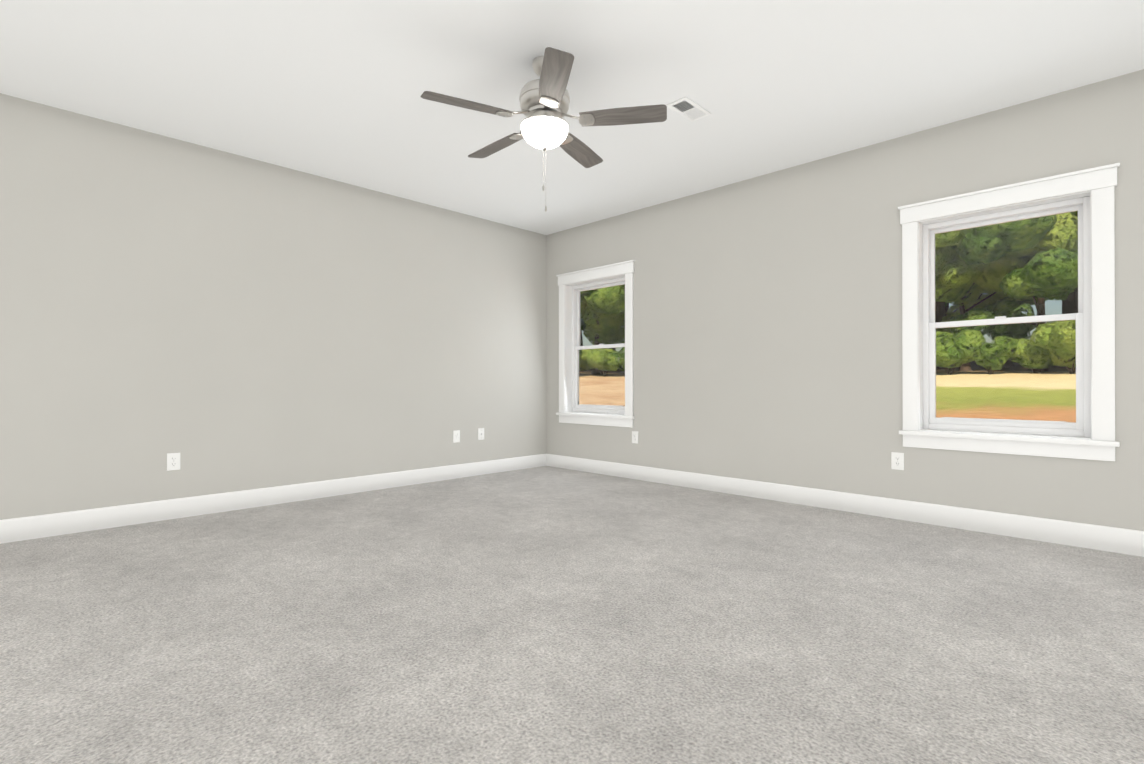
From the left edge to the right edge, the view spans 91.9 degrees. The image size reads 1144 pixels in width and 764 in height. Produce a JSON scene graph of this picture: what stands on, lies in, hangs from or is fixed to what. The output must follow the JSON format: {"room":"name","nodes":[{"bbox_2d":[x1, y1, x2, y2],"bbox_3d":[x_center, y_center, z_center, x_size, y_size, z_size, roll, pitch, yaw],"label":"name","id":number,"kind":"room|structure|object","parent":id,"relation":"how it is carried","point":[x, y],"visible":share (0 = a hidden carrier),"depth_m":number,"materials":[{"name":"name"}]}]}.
{"room":"empty bedroom","nodes":[
{"label":"empty bedroom","id":0,"kind":"room"},
{"bbox_2d":[0,93,545,519],"bbox_3d":[-2.554,-0.385,4.451,0.200,2.740,6.200,0,0,45],"label":"wall","id":1,"kind":"structure","parent":0,"point":[219,321],"depth_m":4.24,"materials":[{"name":"paint"}]},
{"bbox_2d":[167,453,179,470],"bbox_3d":[-2.866,0.573,3.983,0.008,0.124,0.080,0,0,45],"label":"electrical outlet","id":2,"kind":"object","parent":1,"relation":"attached to","point":[173,461],"visible":1,"depth_m":3.98,"materials":[{"name":"white plastic"}]},
{"bbox_2d":[0,454,545,543],"bbox_3d":[-2.407,0.914,4.441,0.016,0.142,6.000,0,0,45],"label":"baseboard","id":3,"kind":"structure","parent":1,"relation":"attached to","point":[36,527],"depth_m":4.23,"materials":[{"name":"white wood"}]},
{"bbox_2d":[453,430,459,442],"bbox_3d":[-1.185,0.559,5.686,0.008,0.124,0.080,0,0,45],"label":"electrical outlet","id":4,"kind":"object","parent":1,"relation":"attached to","point":[456,435],"visible":1,"depth_m":5.68,"materials":[{"name":"white plastic"}]},
{"bbox_2d":[478,428,483,439],"bbox_3d":[-0.965,0.555,5.903,0.018,0.124,0.080,0,0,45],"label":"outlet","id":5,"kind":"object","parent":1,"relation":"attached to","point":[480,433],"visible":1,"depth_m":5.90,"materials":[{"name":"white plastic"}]},
{"bbox_2d":[0,466,1143,763],"bbox_3d":[-0.135,1.036,2.199,6.800,0.120,6.400,0,0,45],"label":"floor","id":6,"kind":"structure","parent":0,"point":[546,614],"depth_m":2.12,"materials":[{"name":"carpet"}]},
{"bbox_2d":[0,0,1143,234],"bbox_3d":[-0.135,-1.824,2.209,6.800,0.120,6.400,0,0,45],"label":"ceiling","id":7,"kind":"structure","parent":0,"point":[330,88],"depth_m":3.19,"materials":[{"name":"white paint"}]},
{"bbox_2d":[421,47,666,211],"bbox_3d":[-0.184,-1.348,3.088,1.235,0.825,1.292,0,0,45],"label":"ceiling fan","id":8,"kind":"object","parent":7,"relation":"hanging from","point":[544,99],"visible":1,"depth_m":2.96,"materials":[{"name":"grey wood"}]},
{"bbox_2d":[666,97,710,121],"bbox_3d":[0.754,-1.753,3.566,0.150,0.011,0.300,0,0,45],"label":"ceiling vent","id":9,"kind":"object","parent":7,"relation":"in","point":[688,109],"visible":1,"depth_m":3.56,"materials":[{"name":"white metal"}]},
{"bbox_2d":[546,69,1143,530],"bbox_3d":[2.043,-0.386,4.411,6.800,2.740,0.200,0,0,45],"label":"wall","id":10,"kind":"structure","parent":0,"point":[766,327],"depth_m":4.30,"materials":[{"name":"paint"}]},
{"bbox_2d":[556,260,634,427],"bbox_3d":[0.291,-0.387,6.095,1.128,1.710,0.233,0,0,45],"label":"window","id":11,"kind":"structure","parent":10,"relation":"in","point":[572,285],"depth_m":6.20,"materials":[{"name":"white"}]},
{"bbox_2d":[632,431,637,443],"bbox_3d":[0.642,0.564,5.643,0.080,0.124,0.008,0,0,45],"label":"electrical outlet","id":12,"kind":"object","parent":10,"relation":"attached to","point":[634,436],"visible":1,"depth_m":5.64,"materials":[{"name":"white plastic"}]},
{"bbox_2d":[546,454,1143,556],"bbox_3d":[1.967,0.913,4.329,6.400,0.142,0.016,0,0,45],"label":"baseboard","id":13,"kind":"structure","parent":10,"relation":"attached to","point":[1108,539],"depth_m":3.96,"materials":[{"name":"white wood"}]},
{"bbox_2d":[891,452,903,469],"bbox_3d":[2.336,0.568,3.971,0.080,0.124,0.008,0,0,45],"label":"electrical outlet","id":14,"kind":"object","parent":10,"relation":"attached to","point":[897,460],"visible":1,"depth_m":3.97,"materials":[{"name":"white plastic"}]},
{"bbox_2d":[898,163,1119,460],"bbox_3d":[2.796,-0.396,3.623,1.128,1.710,0.233,0,0,45],"label":"window","id":15,"kind":"structure","parent":10,"relation":"in","point":[1088,196],"depth_m":3.53,"materials":[{"name":"white"}]},
{"label":"outside","id":16,"kind":"structure","parent":0,"visible":0},
{"bbox_2d":[579,360,1075,421],"bbox_3d":[-0.585,-0.665,49.014,180.000,4.671,180.000,0,0,45],"label":"ground","id":17,"kind":"structure","parent":16,"point":[991,400],"depth_m":23.27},
{"bbox_2d":[580,326,585,371],"bbox_3d":[0.187,-13.108,51.728,8.937,24.739,7.348,0,0,-26],"label":"tree","id":18,"kind":"object","parent":17,"relation":"on","point":[581,341],"depth_m":51.56,"materials":[{"name":"green plant"}]},
{"bbox_2d":[580,292,589,319],"bbox_3d":[-5.609,-7.825,48.403,12.586,14.509,11.223,0,0,-21],"label":"tree","id":19,"kind":"object","parent":17,"relation":"on","point":[582,305],"depth_m":45.56,"materials":[{"name":"green plant"}]},
{"bbox_2d":[579,349,592,371],"bbox_3d":[0.407,-1.773,45.605,3.485,2.805,3.426,0,0,45],"label":"tree","id":20,"kind":"object","parent":17,"relation":"on","point":[584,353],"depth_m":44.85,"materials":[{"name":"green plant"}]},
{"bbox_2d":[580,314,594,337],"bbox_3d":[-2.201,-6.825,48.224,10.634,12.627,9.497,0,0,-4],"label":"tree","id":21,"kind":"object","parent":17,"relation":"on","point":[583,326],"depth_m":49.51,"materials":[{"name":"green plant"}]},
{"bbox_2d":[581,285,624,373],"bbox_3d":[2.558,-7.352,46.835,11.774,13.737,9.644,0,0,-43],"label":"tree","id":22,"kind":"object","parent":17,"relation":"on","point":[606,300],"depth_m":42.61,"materials":[{"name":"green plant"}]},
{"bbox_2d":[586,348,619,375],"bbox_3d":[2.475,-1.552,44.632,3.159,2.499,3.147,0,0,45],"label":"tree","id":23,"kind":"object","parent":17,"relation":"on","point":[592,363],"depth_m":43.58,"materials":[{"name":"green plant"}]},
{"bbox_2d":[583,285,624,348],"bbox_3d":[5.904,-6.821,46.034,9.625,12.700,10.467,0,0,-28],"label":"tree","id":24,"kind":"object","parent":17,"relation":"on","point":[619,321],"depth_m":45.83,"materials":[{"name":"green plant"}]},
{"bbox_2d":[609,347,624,370],"bbox_3d":[4.710,-1.613,44.016,3.408,2.706,3.344,0,0,45],"label":"tree","id":25,"kind":"object","parent":17,"relation":"on","point":[620,354],"depth_m":43.41,"materials":[{"name":"green plant"}]},
{"bbox_2d":[935,302,944,368],"bbox_3d":[27.813,-12.274,42.341,8.110,22.941,8.337,0,0,-37],"label":"tree","id":26,"kind":"object","parent":17,"relation":"on","point":[938,305],"depth_m":42.27,"materials":[{"name":"green plant"}]},
{"bbox_2d":[935,237,957,276],"bbox_3d":[19.652,-8.209,40.731,13.292,15.656,13.869,0,0,13],"label":"tree","id":27,"kind":"object","parent":17,"relation":"on","point":[944,258],"depth_m":35.48,"materials":[{"name":"green plant"}]},
{"bbox_2d":[935,229,986,305],"bbox_3d":[23.063,-7.459,37.972,10.843,14.154,10.391,0,0,-2],"label":"tree","id":28,"kind":"object","parent":17,"relation":"on","point":[953,287],"depth_m":35.76,"materials":[{"name":"green plant"}]},
{"bbox_2d":[936,329,985,374],"bbox_3d":[24.190,-1.865,35.514,3.788,3.094,3.972,0,0,45],"label":"bush","id":29,"kind":"object","parent":17,"relation":"on","point":[956,359],"depth_m":34.57,"materials":[{"name":"green plant"}]},
{"bbox_2d":[945,293,985,315],"bbox_3d":[32.559,-8.673,47.812,11.356,14.847,11.527,0,0,9],"label":"tree","id":30,"kind":"object","parent":17,"relation":"on","point":[946,306],"depth_m":47.88,"materials":[{"name":"green plant"}]},
{"bbox_2d":[966,336,1018,373],"bbox_3d":[25.856,-1.569,34.333,2.907,2.505,2.592,0,0,45],"label":"tree","id":31,"kind":"object","parent":17,"relation":"on","point":[1005,353],"depth_m":33.55,"materials":[{"name":"green plant"}]},
{"bbox_2d":[935,228,1057,370],"bbox_3d":[26.947,-6.446,37.800,9.215,11.810,7.657,0,0,-9],"label":"tree","id":32,"kind":"object","parent":17,"relation":"on","point":[991,278],"depth_m":36.00,"materials":[{"name":"green plant"}]},
{"bbox_2d":[997,341,1014,367],"bbox_3d":[31.800,-13.344,40.192,8.290,24.951,8.205,0,0,45],"label":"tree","id":33,"kind":"object","parent":17,"relation":"on","point":[1008,364],"depth_m":40.03,"materials":[{"name":"green plant"}]},
{"bbox_2d":[948,211,1077,371],"bbox_3d":[29.161,-7.131,34.465,9.714,13.429,10.662,0,0,31],"label":"tree","id":34,"kind":"object","parent":17,"relation":"on","point":[1058,267],"depth_m":32.43,"materials":[{"name":"green plant"}]},
{"bbox_2d":[984,248,1077,364],"bbox_3d":[34.686,-9.468,37.119,14.195,17.256,11.952,0,0,32],"label":"tree","id":35,"kind":"object","parent":17,"relation":"on","point":[1074,304],"depth_m":37.34,"materials":[{"name":"green plant"}]},
{"bbox_2d":[1007,338,1058,372],"bbox_3d":[27.578,-1.498,33.231,2.611,2.299,2.789,0,0,45],"label":"bush","id":36,"kind":"object","parent":17,"relation":"on","point":[1027,359],"depth_m":32.86,"materials":[{"name":"green plant"}]},
{"bbox_2d":[996,274,1073,304],"bbox_3d":[36.615,-10.174,36.727,13.864,18.596,15.870,0,0,6],"label":"tree","id":37,"kind":"object","parent":17,"relation":"on","point":[1030,303],"depth_m":41.73,"materials":[{"name":"green plant"}]},
{"bbox_2d":[1015,211,1077,260],"bbox_3d":[31.636,-6.978,31.816,10.313,12.999,10.402,0,0,40],"label":"tree","id":38,"kind":"object","parent":17,"relation":"on","point":[1053,236],"depth_m":32.01,"materials":[{"name":"green plant"}]},
{"bbox_2d":[1030,320,1075,373],"bbox_3d":[28.513,-2.158,31.509,3.708,3.687,4.339,0,0,45],"label":"bush","id":39,"kind":"object","parent":17,"relation":"on","point":[1058,335],"depth_m":31.33,"materials":[{"name":"green plant"}]},
{"bbox_2d":[1061,292,1073,362],"bbox_3d":[39.070,-14.185,42.826,10.298,25.805,7.772,0,0,42],"label":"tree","id":40,"kind":"object","parent":17,"relation":"on","point":[1068,306],"depth_m":42.65,"materials":[{"name":"green plant"}]}
]}

